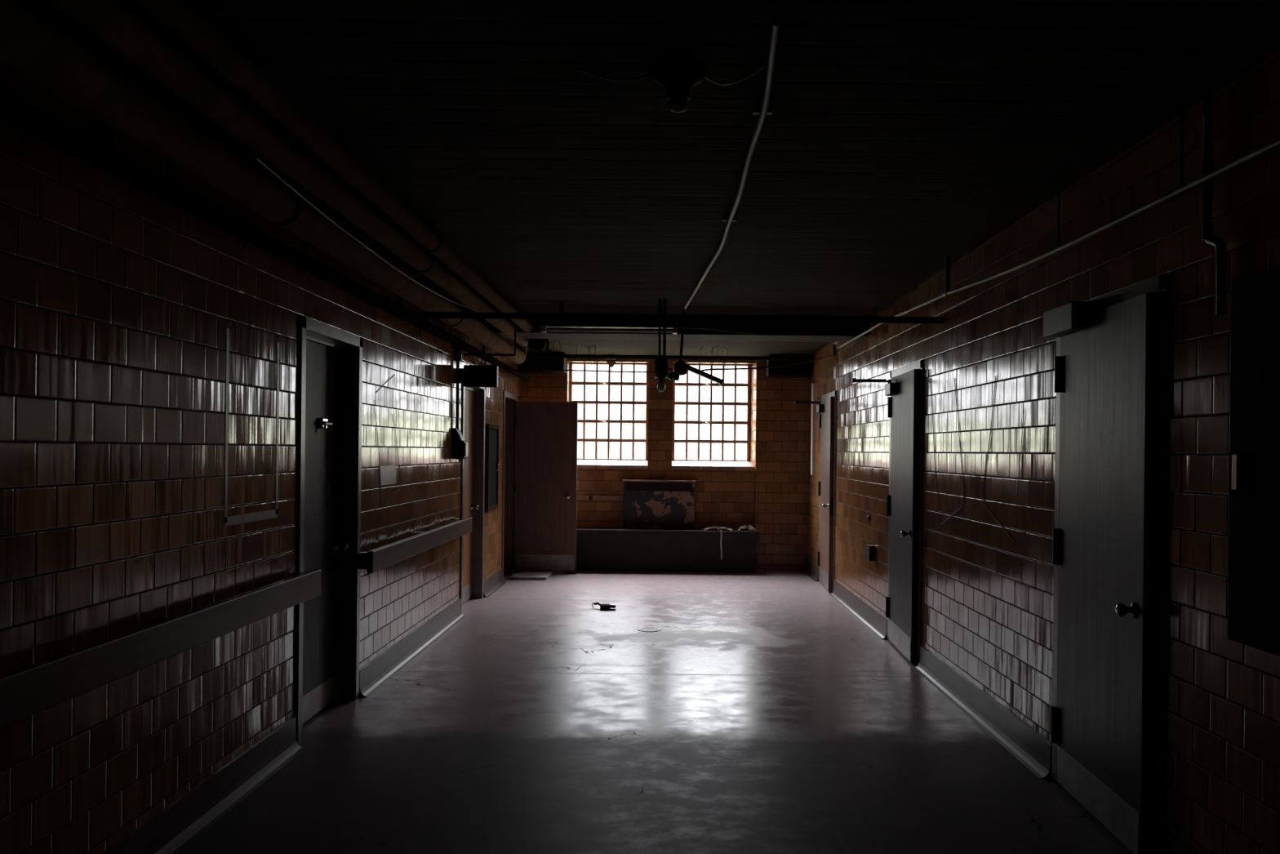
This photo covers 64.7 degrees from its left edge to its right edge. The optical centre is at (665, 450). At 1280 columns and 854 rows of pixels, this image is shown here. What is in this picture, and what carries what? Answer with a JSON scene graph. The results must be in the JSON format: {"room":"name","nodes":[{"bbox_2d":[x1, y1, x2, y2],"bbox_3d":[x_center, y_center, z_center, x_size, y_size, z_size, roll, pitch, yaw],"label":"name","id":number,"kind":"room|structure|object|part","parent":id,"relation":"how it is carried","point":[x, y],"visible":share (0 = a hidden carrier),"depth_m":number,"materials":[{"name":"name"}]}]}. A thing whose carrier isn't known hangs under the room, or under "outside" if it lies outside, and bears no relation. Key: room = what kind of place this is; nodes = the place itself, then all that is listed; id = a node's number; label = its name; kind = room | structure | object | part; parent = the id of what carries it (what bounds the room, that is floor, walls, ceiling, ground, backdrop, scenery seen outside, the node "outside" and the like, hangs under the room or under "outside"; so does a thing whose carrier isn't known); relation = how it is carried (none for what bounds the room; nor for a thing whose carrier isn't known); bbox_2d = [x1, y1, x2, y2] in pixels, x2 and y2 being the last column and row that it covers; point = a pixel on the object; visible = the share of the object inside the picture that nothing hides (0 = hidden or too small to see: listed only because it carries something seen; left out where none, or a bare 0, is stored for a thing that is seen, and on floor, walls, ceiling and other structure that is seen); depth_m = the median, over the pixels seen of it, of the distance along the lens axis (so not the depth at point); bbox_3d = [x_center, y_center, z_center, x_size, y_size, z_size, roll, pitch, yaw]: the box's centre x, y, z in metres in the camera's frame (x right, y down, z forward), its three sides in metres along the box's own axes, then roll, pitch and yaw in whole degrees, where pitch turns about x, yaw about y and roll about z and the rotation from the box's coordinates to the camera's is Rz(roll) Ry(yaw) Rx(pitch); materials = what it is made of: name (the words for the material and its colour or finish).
{"room":"abandoned hospital corridor","nodes":[
{"label":"abandoned hospital corridor","id":0,"kind":"room"},
{"bbox_2d":[0,63,521,853],"bbox_3d":[-2.501,0.124,5.520,1.200,2.800,16.240,1,0,0],"label":"wall","id":1,"kind":"structure","parent":0,"point":[118,302],"depth_m":3.78,"materials":[{"name":"tile"}]},
{"bbox_2d":[0,568,321,728],"bbox_3d":[-1.857,0.687,1.705,0.100,0.137,7.210,1,0,0],"label":"wooden handrail","id":2,"kind":"object","parent":1,"relation":"attached to","point":[29,690],"visible":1,"depth_m":3.44,"materials":[{"name":"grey wood"}]},
{"bbox_2d":[224,328,279,526],"bbox_3d":[-1.898,-0.102,4.657,0.002,0.855,0.595,1,0,0],"label":"tape outline","id":3,"kind":"object","parent":1,"relation":"attached to","point":[252,517],"visible":1,"depth_m":4.52},
{"bbox_2d":[101,568,506,853],"bbox_3d":[-1.884,1.448,5.350,0.062,0.165,15.900,1,0,0],"label":"baseboard","id":4,"kind":"structure","parent":1,"relation":"attached to","point":[171,829],"depth_m":4.56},
{"bbox_2d":[295,314,362,745],"bbox_3d":[-2.000,0.412,5.750,0.219,2.235,1.050,1,0,0],"label":"door","id":5,"kind":"structure","parent":1,"relation":"in","point":[331,357],"depth_m":5.98,"materials":[{"name":"grey paint"}]},
{"bbox_3d":[-2.009,1.434,5.750,0.003,0.150,0.860,1,0,0],"label":"kick plate","id":6,"kind":"part","parent":5,"relation":"part of","materials":[{"name":"silver metal"}]},
{"bbox_3d":[-1.965,0.580,6.135,0.072,0.063,0.064,1,0,0],"label":"knob","id":7,"kind":"part","parent":5,"relation":"part of","materials":[{"name":"silver metal"}]},
{"bbox_2d":[379,465,395,485],"bbox_3d":[-1.901,0.165,6.925,0.002,0.130,0.410,1,0,0],"label":"tape patch","id":8,"kind":"object","parent":1,"relation":"attached to","point":[388,473],"visible":1,"depth_m":6.92,"materials":[{"name":"grey paper"}]},
{"bbox_2d":[374,400,402,506],"bbox_3d":[-1.896,0.024,6.933,0.003,0.716,0.712,1,0,0],"label":"string","id":9,"kind":"object","parent":1,"relation":"hanging from","point":[375,401],"visible":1,"depth_m":6.76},
{"bbox_2d":[359,517,471,573],"bbox_3d":[-1.857,0.687,7.845,0.100,0.137,3.210,1,0,0],"label":"wooden handrail","id":10,"kind":"object","parent":1,"relation":"attached to","point":[376,559],"visible":1,"depth_m":7.18,"materials":[{"name":"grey wood"}]},
{"bbox_2d":[452,346,468,459],"bbox_3d":[-1.843,-0.429,9.070,0.130,1.010,0.150,1,0,0],"label":"pendant lamp","id":11,"kind":"object","parent":1,"relation":"attached to","point":[460,446],"visible":0.96,"depth_m":9.04,"materials":[{"name":"metal"}]},
{"bbox_3d":[-1.787,-0.014,9.070,0.010,0.120,0.110,1,0,0],"label":"plate","id":12,"kind":"part","parent":11,"relation":"part of","materials":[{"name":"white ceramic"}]},
{"bbox_2d":[459,383,485,613],"bbox_3d":[-2.000,0.412,9.980,0.219,2.235,1.150,1,0,0],"label":"door","id":13,"kind":"structure","parent":1,"relation":"in","point":[473,398],"depth_m":10.49,"materials":[{"name":"grey paint"}]},
{"bbox_3d":[-2.009,1.434,9.980,0.003,0.150,0.960,1,0,0],"label":"kick plate","id":14,"kind":"part","parent":13,"relation":"part of","materials":[{"name":"silver metal"}]},
{"bbox_3d":[-1.965,0.580,10.415,0.072,0.063,0.064,1,0,0],"label":"knob","id":15,"kind":"part","parent":13,"relation":"part of","materials":[{"name":"silver metal"}]},
{"bbox_2d":[459,364,498,387],"bbox_3d":[-1.715,-0.684,9.258,0.355,0.197,0.095,1,0,0],"label":"sign box","id":16,"kind":"object","parent":1,"relation":"attached to","point":[471,375],"visible":0.89,"depth_m":9.21,"materials":[{"name":"black plastic"}]},
{"bbox_2d":[484,423,499,511],"bbox_3d":[-1.877,0.175,10.990,0.050,0.930,0.660,1,0,0],"label":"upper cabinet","id":17,"kind":"object","parent":1,"relation":"attached to","point":[491,468],"visible":1,"depth_m":10.94,"materials":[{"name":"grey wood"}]},
{"bbox_3d":[-1.892,0.175,10.990,0.020,0.830,0.560,1,0,0],"label":"cabinet door","id":18,"kind":"part","parent":17,"relation":"part of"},
{"bbox_2d":[501,390,577,580],"bbox_3d":[-1.612,0.416,12.300,0.995,2.235,1.010,1,0,0],"label":"door","id":19,"kind":"structure","parent":1,"relation":"in","point":[540,479],"depth_m":12.70,"materials":[{"name":"brown paint"}]},
{"bbox_3d":[-2.000,0.412,12.300,0.219,2.235,1.010,1,0,0],"label":"frame","id":20,"kind":"part","parent":19,"relation":"part of","materials":[{"name":"brown paint"}]},
{"bbox_3d":[-1.515,1.404,12.704,0.736,0.200,0.003,1,0,0],"label":"kick plate","id":21,"kind":"part","parent":19,"relation":"part of","materials":[{"name":"metal"}]},
{"bbox_3d":[-1.223,0.572,12.669,0.063,0.064,0.072,1,0,0],"label":"knob","id":22,"kind":"part","parent":19,"relation":"part of","materials":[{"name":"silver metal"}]},
{"bbox_2d":[546,368,655,372],"bbox_3d":[-0.689,-0.868,10.974,1.206,0.036,0.063,1,0,5],"label":"wire","id":23,"kind":"object","parent":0,"point":[547,369],"visible":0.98,"depth_m":10.99,"materials":[{"name":"black plastic"}]},
{"bbox_2d":[18,0,1279,356],"bbox_3d":[-0.401,-1.329,5.420,5.570,0.150,16.440,1,0,0],"label":"ceiling","id":24,"kind":"structure","parent":0,"point":[900,137],"depth_m":3.81,"materials":[{"name":"black paint"}]},
{"bbox_2d":[0,0,527,364],"bbox_3d":[-1.609,-1.106,4.324,0.165,0.323,13.848,1,0,0],"label":"pipe","id":25,"kind":"object","parent":24,"relation":"hanging from","point":[31,46],"visible":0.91,"depth_m":3.25,"materials":[{"name":"metal"}]},
{"bbox_2d":[254,156,486,312],"bbox_3d":[-1.444,-1.030,5.692,0.206,0.009,4.273,1,0,3],"label":"cable","id":26,"kind":"object","parent":25,"relation":"hanging from","point":[255,157],"visible":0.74,"depth_m":4.66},
{"bbox_2d":[0,88,529,381],"bbox_3d":[-1.759,-1.074,5.140,0.076,0.388,15.480,1,0,0],"label":"pipe","id":27,"kind":"object","parent":24,"relation":"hanging from","point":[14,111],"visible":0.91,"depth_m":3.59,"materials":[{"name":"black metal"}]},
{"bbox_2d":[46,0,528,346],"bbox_3d":[-1.428,-1.157,3.869,0.123,0.216,12.938,1,0,0],"label":"pipe","id":28,"kind":"object","parent":24,"relation":"hanging from","point":[115,23],"visible":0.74,"depth_m":3.31,"materials":[{"name":"brown metal"}]},
{"bbox_2d":[133,0,532,332],"bbox_3d":[-1.291,-1.176,3.558,0.125,0.175,12.316,1,0,0],"label":"pipe","id":29,"kind":"object","parent":24,"relation":"hanging from","point":[181,18],"visible":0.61,"depth_m":3.42,"materials":[{"name":"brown metal"}]},
{"bbox_2d":[462,323,515,356],"bbox_3d":[-1.577,-1.059,9.070,0.473,0.416,0.024,1,0,0],"label":"bracket","id":30,"kind":"object","parent":24,"relation":"attached to","point":[514,353],"visible":0.88,"depth_m":9.06,"materials":[{"name":"metal"}]},
{"bbox_2d":[528,338,549,351],"bbox_3d":[-1.258,-1.121,9.999,0.200,0.284,0.212,1,0,0],"label":"valve","id":31,"kind":"object","parent":24,"relation":"attached to","point":[538,344],"visible":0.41,"depth_m":9.97,"materials":[{"name":"black metal"}]},
{"bbox_2d":[546,341,560,363],"bbox_3d":[-1.304,-1.135,11.609,0.207,0.262,0.026,1,0,0],"label":"wire tangle","id":32,"kind":"object","parent":24,"relation":"hanging from","point":[551,341],"visible":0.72,"depth_m":11.61,"materials":[{"name":"black plastic"}]},
{"bbox_2d":[576,344,595,368],"bbox_3d":[-0.946,-1.115,12.009,0.236,0.293,0.026,1,0,0],"label":"wire tangle","id":33,"kind":"object","parent":24,"relation":"hanging from","point":[588,344],"visible":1,"depth_m":12.01,"materials":[{"name":"black plastic"}]},
{"bbox_2d":[606,354,616,367],"bbox_3d":[-0.708,-1.175,13.200,0.120,0.165,0.118,1,0,0],"label":"light","id":34,"kind":"object","parent":24,"relation":"hanging from","point":[611,362],"visible":0.8,"depth_m":13.16,"materials":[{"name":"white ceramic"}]},
{"bbox_3d":[-0.708,-1.139,13.200,0.120,0.092,0.118,1,0,0],"label":"lamp shade","id":35,"kind":"part","parent":34,"relation":"part of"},
{"bbox_2d":[577,66,651,81],"bbox_3d":[-0.171,-1.239,3.341,0.247,0.025,0.052,1,0,-9],"label":"cable","id":36,"kind":"object","parent":24,"relation":"attached to","point":[590,73],"visible":1,"depth_m":3.34,"materials":[{"name":"black rubber"}]},
{"bbox_2d":[540,303,754,334],"bbox_3d":[-0.153,-1.129,8.647,1.831,0.246,0.107,1,0,0],"label":"tube light","id":37,"kind":"object","parent":24,"relation":"hanging from","point":[673,325],"depth_m":8.60,"materials":[{"name":"metal"}]},
{"bbox_2d":[540,326,546,333],"bbox_3d":[-1.044,-1.040,8.650,0.040,0.047,0.080,1,0,0],"label":"socket","id":38,"kind":"object","parent":37,"relation":"attached to","point":[543,329],"depth_m":8.61,"materials":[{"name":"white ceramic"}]},
{"bbox_2d":[672,327,677,333],"bbox_3d":[0.080,-1.028,8.650,0.038,0.047,0.080,1,0,0],"label":"socket","id":39,"kind":"object","parent":37,"relation":"attached to","point":[674,329],"depth_m":8.61,"materials":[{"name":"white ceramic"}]},
{"bbox_3d":[0.436,-1.031,8.630,0.652,0.062,0.072,1,0,0],"label":"strung wire","id":40,"kind":"part","parent":37,"relation":"part of","materials":[{"name":"black metal"}]},
{"bbox_2d":[654,298,667,391],"bbox_3d":[-0.031,-0.868,8.297,0.104,0.765,0.105,1,0,0],"label":"holder","id":41,"kind":"object","parent":24,"relation":"hanging from","point":[661,362],"visible":1,"depth_m":8.27,"materials":[{"name":"black metal"}]},
{"bbox_3d":[-0.035,-0.535,8.300,0.068,0.100,0.067,1,0,0],"label":"bulb","id":42,"kind":"part","parent":41,"relation":"part of","materials":[{"name":"clear glass"}]},
{"bbox_2d":[475,318,869,342],"bbox_3d":[-0.003,-1.165,9.600,3.770,0.170,0.500,1,0,0],"label":"ceiling beam","id":43,"kind":"structure","parent":24,"relation":"attached to","point":[762,331],"depth_m":9.35,"materials":[{"name":"concrete"}]},
{"bbox_2d":[536,354,813,360],"bbox_3d":[0.112,-1.149,12.400,3.400,0.044,0.044,1,0,0],"label":"pipe","id":44,"kind":"object","parent":24,"relation":"hanging from","point":[573,356],"visible":0.91,"depth_m":12.38,"materials":[{"name":"black metal"}]},
{"bbox_2d":[651,63,706,112],"bbox_3d":[0.042,-1.185,3.350,0.180,0.130,0.180,1,0,0],"label":"ceiling lamp","id":45,"kind":"object","parent":24,"relation":"attached to","point":[677,79],"visible":1,"depth_m":3.31,"materials":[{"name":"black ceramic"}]},
{"bbox_3d":[0.042,-1.150,3.350,0.068,0.060,0.068,1,0,0],"label":"bulb","id":46,"kind":"part","parent":45,"relation":"part of","materials":[{"name":"clear glass"}]},
{"bbox_2d":[699,346,727,366],"bbox_3d":[0.571,-1.102,12.009,0.329,0.288,0.026,1,0,0],"label":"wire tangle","id":47,"kind":"object","parent":24,"relation":"hanging from","point":[717,346],"visible":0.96,"depth_m":12.01,"materials":[{"name":"black plastic"}]},
{"bbox_2d":[679,17,780,360],"bbox_3d":[0.282,-1.003,5.728,0.150,0.489,5.764,1,0,-2],"label":"conduit","id":48,"kind":"object","parent":24,"relation":"attached to","point":[763,108],"visible":1,"depth_m":3.86,"materials":[{"name":"grey metal"}]},
{"bbox_2d":[705,62,767,84],"bbox_3d":[0.253,-1.235,3.303,0.268,0.025,0.084,1,0,33],"label":"cable","id":49,"kind":"object","parent":24,"relation":"attached to","point":[765,64],"visible":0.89,"depth_m":3.35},
{"bbox_2d":[832,93,1279,355],"bbox_3d":[1.759,-1.056,6.397,0.073,0.351,8.197,1,0,0],"label":"conduit","id":50,"kind":"object","parent":24,"relation":"hanging from","point":[1275,143],"visible":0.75,"depth_m":3.99,"materials":[{"name":"metal"}]},
{"bbox_2d":[698,354,835,373],"bbox_3d":[1.081,-0.823,9.432,0.178,0.358,2.416,1,0,37],"label":"wire","id":51,"kind":"object","parent":50,"relation":"hanging from","point":[800,362],"visible":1,"depth_m":9.04,"materials":[{"name":"black plastic"}]},
{"bbox_2d":[177,569,1132,853],"bbox_3d":[-0.432,1.621,5.420,5.570,0.150,16.440,1,0,0],"label":"floor","id":52,"kind":"structure","parent":0,"point":[762,715],"depth_m":5.28,"materials":[{"name":"concrete"}]},
{"bbox_2d":[509,570,552,579],"bbox_3d":[-1.636,1.516,12.340,0.440,0.034,0.640,1,0,0],"label":"board","id":53,"kind":"object","parent":52,"relation":"on","point":[518,575],"visible":1,"depth_m":12.20,"materials":[{"name":"beige wood"}]},
{"bbox_2d":[564,571,577,573],"bbox_3d":[-1.186,1.524,12.650,0.140,0.024,0.100,1,0,0],"label":"wedge","id":54,"kind":"object","parent":52,"relation":"on","point":[569,572],"visible":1,"depth_m":12.60,"materials":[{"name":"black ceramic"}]},
{"bbox_2d":[591,601,615,610],"bbox_3d":[-0.605,1.514,9.873,0.265,0.058,0.114,1,0,12],"label":"fitting","id":55,"kind":"object","parent":52,"relation":"on","point":[602,606],"visible":1,"depth_m":9.83,"materials":[{"name":"black metal"}]},
{"bbox_2d":[637,626,661,631],"bbox_3d":[-0.141,1.546,8.750,0.200,0.005,0.200,1,0,0],"label":"floor drain","id":56,"kind":"object","parent":52,"relation":"on","point":[643,629],"visible":1,"depth_m":8.73,"materials":[{"name":"metal"}]},
{"bbox_2d":[576,526,759,572],"bbox_3d":[-0.046,1.282,13.129,2.475,0.535,0.458,1,0,0],"label":"window bench","id":57,"kind":"object","parent":52,"relation":"on","point":[597,548],"visible":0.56,"depth_m":12.98,"materials":[{"name":"paint"}]},
{"bbox_2d":[622,480,695,528],"bbox_3d":[-0.087,0.699,13.289,0.954,0.629,0.138,1,0,0],"label":"wall heater","id":58,"kind":"object","parent":57,"relation":"on","point":[647,504],"visible":1,"depth_m":13.24,"materials":[{"name":"paint"}]},
{"bbox_3d":[-0.084,0.394,13.290,0.954,0.020,0.136,1,0,0],"label":"plate","id":59,"kind":"part","parent":58,"relation":"part of","materials":[{"name":"beige paint"}]},
{"bbox_3d":[-0.052,1.349,13.169,2.425,0.400,0.378,1,0,0],"label":"panel","id":60,"kind":"part","parent":57,"relation":"part of","materials":[{"name":"paint"}]},
{"bbox_2d":[702,525,733,559],"bbox_3d":[0.677,1.175,13.019,0.406,0.414,0.262,1,0,0],"label":"cloth","id":61,"kind":"object","parent":57,"relation":"on","point":[713,527],"visible":1,"depth_m":12.94,"materials":[{"name":"beige fabric"}]},
{"bbox_2d":[737,524,755,530],"bbox_3d":[1.050,0.987,13.050,0.264,0.071,0.214,1,0,0],"label":"cloth","id":62,"kind":"object","parent":57,"relation":"on","point":[748,526],"visible":1,"depth_m":13.00,"materials":[{"name":"beige fabric"}]},
{"bbox_2d":[521,357,808,569],"bbox_3d":[-0.017,0.150,13.470,3.870,2.800,0.340,1,0,0],"label":"wall","id":63,"kind":"structure","parent":0,"point":[771,498],"depth_m":13.30,"materials":[{"name":"tile"}]},
{"bbox_2d":[517,351,567,373],"bbox_3d":[-1.593,-1.142,13.100,0.590,0.250,0.400,1,0,0],"label":"duct","id":64,"kind":"object","parent":63,"relation":"attached to","point":[532,364],"visible":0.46,"depth_m":12.90,"materials":[{"name":"black metal"}]},
{"bbox_2d":[577,494,623,501],"bbox_3d":[-0.906,0.621,13.339,0.700,0.070,0.042,1,0,0],"label":"rail","id":65,"kind":"object","parent":63,"relation":"attached to","point":[580,497],"visible":0.76,"depth_m":13.32,"materials":[{"name":"beige paint"}]},
{"bbox_2d":[568,362,648,468],"bbox_3d":[-0.762,-0.474,13.492,1.067,1.412,0.276,1,0,0],"label":"window","id":66,"kind":"structure","parent":63,"relation":"in","point":[584,462],"depth_m":13.56,"materials":[{"name":"metal"}]},
{"bbox_3d":[-0.768,0.160,13.492,1.067,0.145,0.276,1,0,0],"label":"sill","id":67,"kind":"part","parent":66,"relation":"part of","materials":[{"name":"paint"}]},
{"bbox_2d":[671,363,753,470],"bbox_3d":[0.630,-0.459,13.492,1.084,1.412,0.276,1,0,0],"label":"window","id":68,"kind":"structure","parent":63,"relation":"in","point":[698,463],"depth_m":13.56,"materials":[{"name":"metal"}]},
{"bbox_3d":[0.623,0.174,13.492,1.084,0.145,0.276,1,0,0],"label":"sill","id":69,"kind":"part","parent":68,"relation":"part of","materials":[{"name":"tile"}]},
{"bbox_2d":[764,354,813,377],"bbox_3d":[1.597,-1.098,13.100,0.570,0.270,0.400,1,0,0],"label":"duct","id":70,"kind":"object","parent":63,"relation":"attached to","point":[805,370],"visible":0.77,"depth_m":12.90,"materials":[{"name":"black metal"}]},
{"bbox_2d":[653,360,724,385],"bbox_3d":[0.193,-0.662,8.594,0.599,0.201,0.120,1,0,0],"label":"light","id":71,"kind":"object","parent":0,"point":[680,367],"visible":0.95,"depth_m":8.54,"materials":[{"name":"metal"}]},
{"bbox_2d":[667,371,679,380],"bbox_3d":[0.069,-0.638,8.587,0.102,0.081,0.054,1,0,0],"label":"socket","id":72,"kind":"object","parent":71,"relation":"attached to","point":[675,375],"depth_m":8.57,"materials":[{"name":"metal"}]},
{"bbox_2d":[806,49,1279,853],"bbox_3d":[2.028,0.171,5.520,0.320,2.800,16.240,1,0,0],"label":"wall","id":73,"kind":"structure","parent":0,"point":[988,597],"depth_m":4.80,"materials":[{"name":"tile"}]},
{"bbox_2d":[409,311,943,323],"bbox_3d":[0.076,-0.901,6.830,3.597,0.044,0.044,1,0,0],"label":"pipe","id":74,"kind":"object","parent":73,"relation":"attached to","point":[412,314],"visible":1,"depth_m":6.81,"materials":[{"name":"black metal"}]},
{"bbox_2d":[810,382,815,475],"bbox_3d":[1.858,-0.276,12.750,0.030,1.150,0.100,1,0,0],"label":"strip","id":75,"kind":"object","parent":73,"relation":"attached to","point":[812,446],"visible":1,"depth_m":12.70,"materials":[{"name":"grey metal"}]},
{"bbox_2d":[794,390,836,591],"bbox_3d":[1.804,0.451,11.667,0.532,2.235,1.145,1,0,0],"label":"door","id":76,"kind":"structure","parent":73,"relation":"in","point":[827,406],"depth_m":11.37,"materials":[{"name":"grey paint"}]},
{"bbox_3d":[1.700,-0.573,12.099,0.302,0.064,0.281,1,0,0],"label":"closer arm","id":77,"kind":"part","parent":76,"relation":"part of","materials":[{"name":"metal"}]},
{"bbox_3d":[1.819,1.464,11.626,0.003,0.170,0.904,1,0,3],"label":"kick plate","id":78,"kind":"part","parent":76,"relation":"part of","materials":[{"name":"silver metal"}]},
{"bbox_3d":[1.777,0.614,11.234,0.072,0.062,0.061,1,0,0],"label":"knob","id":79,"kind":"part","parent":76,"relation":"part of","materials":[{"name":"silver metal"}]},
{"bbox_3d":[1.962,0.453,11.625,0.217,2.235,1.060,1,0,0],"label":"frame","id":80,"kind":"part","parent":76,"relation":"part of","materials":[{"name":"grey paint"}]},
{"bbox_3d":[1.832,0.614,11.157,0.031,0.210,0.002,1,0,2],"label":"lock plate","id":81,"kind":"part","parent":76,"relation":"part of","materials":[{"name":"metal"}]},
{"bbox_2d":[866,543,875,561],"bbox_3d":[1.833,0.909,9.020,0.056,0.150,0.130,1,0,0],"label":"wall socket","id":82,"kind":"object","parent":73,"relation":"attached to","point":[870,549],"visible":1,"depth_m":8.97,"materials":[{"name":"black metal"}]},
{"bbox_3d":[1.808,0.909,9.020,0.006,0.150,0.130,1,0,0],"label":"plate","id":83,"kind":"part","parent":82,"relation":"part of","materials":[{"name":"metal"}]},
{"bbox_2d":[852,359,924,665],"bbox_3d":[1.804,0.451,7.917,0.532,2.235,1.145,1,0,0],"label":"door","id":84,"kind":"structure","parent":73,"relation":"in","point":[904,387],"depth_m":7.68,"materials":[{"name":"grey paint"}]},
{"bbox_3d":[1.700,-0.573,8.349,0.302,0.064,0.281,1,0,0],"label":"closer arm","id":85,"kind":"part","parent":84,"relation":"part of","materials":[{"name":"metal"}]},
{"bbox_3d":[1.819,1.464,7.875,0.003,0.170,0.904,1,0,3],"label":"kick plate","id":86,"kind":"part","parent":84,"relation":"part of","materials":[{"name":"silver metal"}]},
{"bbox_3d":[1.777,0.614,7.484,0.072,0.062,0.061,1,0,0],"label":"knob","id":87,"kind":"part","parent":84,"relation":"part of","materials":[{"name":"silver metal"}]},
{"bbox_3d":[1.962,0.453,7.875,0.217,2.235,1.060,1,0,0],"label":"frame","id":88,"kind":"part","parent":84,"relation":"part of","materials":[{"name":"grey paint"}]},
{"bbox_3d":[1.832,0.614,7.407,0.031,0.210,0.002,1,0,2],"label":"lock plate","id":89,"kind":"part","parent":84,"relation":"part of","materials":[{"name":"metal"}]},
{"bbox_2d":[929,379,939,509],"bbox_3d":[1.867,-0.060,7.023,0.005,0.916,0.282,1,0,0],"label":"string","id":90,"kind":"object","parent":73,"relation":"hanging from","point":[930,380],"visible":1,"depth_m":7.03,"materials":[{"name":"black"}]},
{"bbox_2d":[941,377,964,524],"bbox_3d":[1.866,0.013,6.569,0.005,0.973,0.514,1,0,0],"label":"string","id":91,"kind":"object","parent":73,"relation":"hanging from","point":[954,378],"visible":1,"depth_m":6.43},
{"bbox_2d":[982,375,1014,542],"bbox_3d":[1.866,0.031,5.671,0.005,0.914,0.550,1,0,0],"label":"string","id":92,"kind":"object","parent":73,"relation":"hanging from","point":[995,375],"visible":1,"depth_m":5.79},
{"bbox_2d":[801,557,1197,853],"bbox_3d":[1.823,1.487,5.350,0.062,0.165,15.900,1,0,0],"label":"baseboard","id":93,"kind":"structure","parent":73,"relation":"attached to","point":[1034,751],"depth_m":5.92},
{"bbox_2d":[1013,409,1024,528],"bbox_3d":[1.864,0.099,5.332,0.003,0.629,0.132,1,0,0],"label":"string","id":94,"kind":"object","parent":73,"relation":"hanging from","point":[1024,410],"visible":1,"depth_m":5.33,"materials":[{"name":"black"}]},
{"bbox_2d":[1043,272,1169,853],"bbox_3d":[1.907,0.453,4.295,0.327,2.235,1.060,1,0,0],"label":"door","id":95,"kind":"structure","parent":73,"relation":"in","point":[1112,357],"depth_m":4.12,"materials":[{"name":"grey paint"}]},
{"bbox_3d":[1.819,1.464,4.295,0.003,0.170,0.904,1,0,3],"label":"kick plate","id":96,"kind":"part","parent":95,"relation":"part of","materials":[{"name":"silver metal"}]},
{"bbox_3d":[1.777,0.614,3.904,0.072,0.062,0.061,1,0,0],"label":"knob","id":97,"kind":"part","parent":95,"relation":"part of","materials":[{"name":"silver metal"}]},
{"bbox_3d":[1.832,0.614,3.827,0.031,0.210,0.002,1,0,2],"label":"lock plate","id":98,"kind":"part","parent":95,"relation":"part of","materials":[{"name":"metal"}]},
{"bbox_2d":[1201,87,1226,315],"bbox_3d":[1.847,-0.841,3.398,0.033,0.780,0.118,1,0,-4],"label":"conduit","id":99,"kind":"object","parent":73,"relation":"attached to","point":[1207,238],"visible":0.98,"depth_m":3.42,"materials":[{"name":"grey metal"}]},
{"bbox_2d":[1227,266,1279,656],"bbox_3d":[1.802,0.029,2.730,0.134,1.120,0.860,1,0,0],"label":"electrical panel","id":100,"kind":"object","parent":73,"relation":"attached to","point":[1254,508],"visible":1,"depth_m":3.00,"materials":[{"name":"black metal"}]},
{"label":"outside","id":101,"kind":"structure","parent":0,"visible":0},
{"bbox_2d":[577,415,746,458],"bbox_3d":[0.004,-0.375,67.025,140.000,3.450,105.950,1,0,0],"label":"ground","id":102,"kind":"structure","parent":101,"point":[615,428],"depth_m":35.34,"materials":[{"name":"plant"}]}
]}

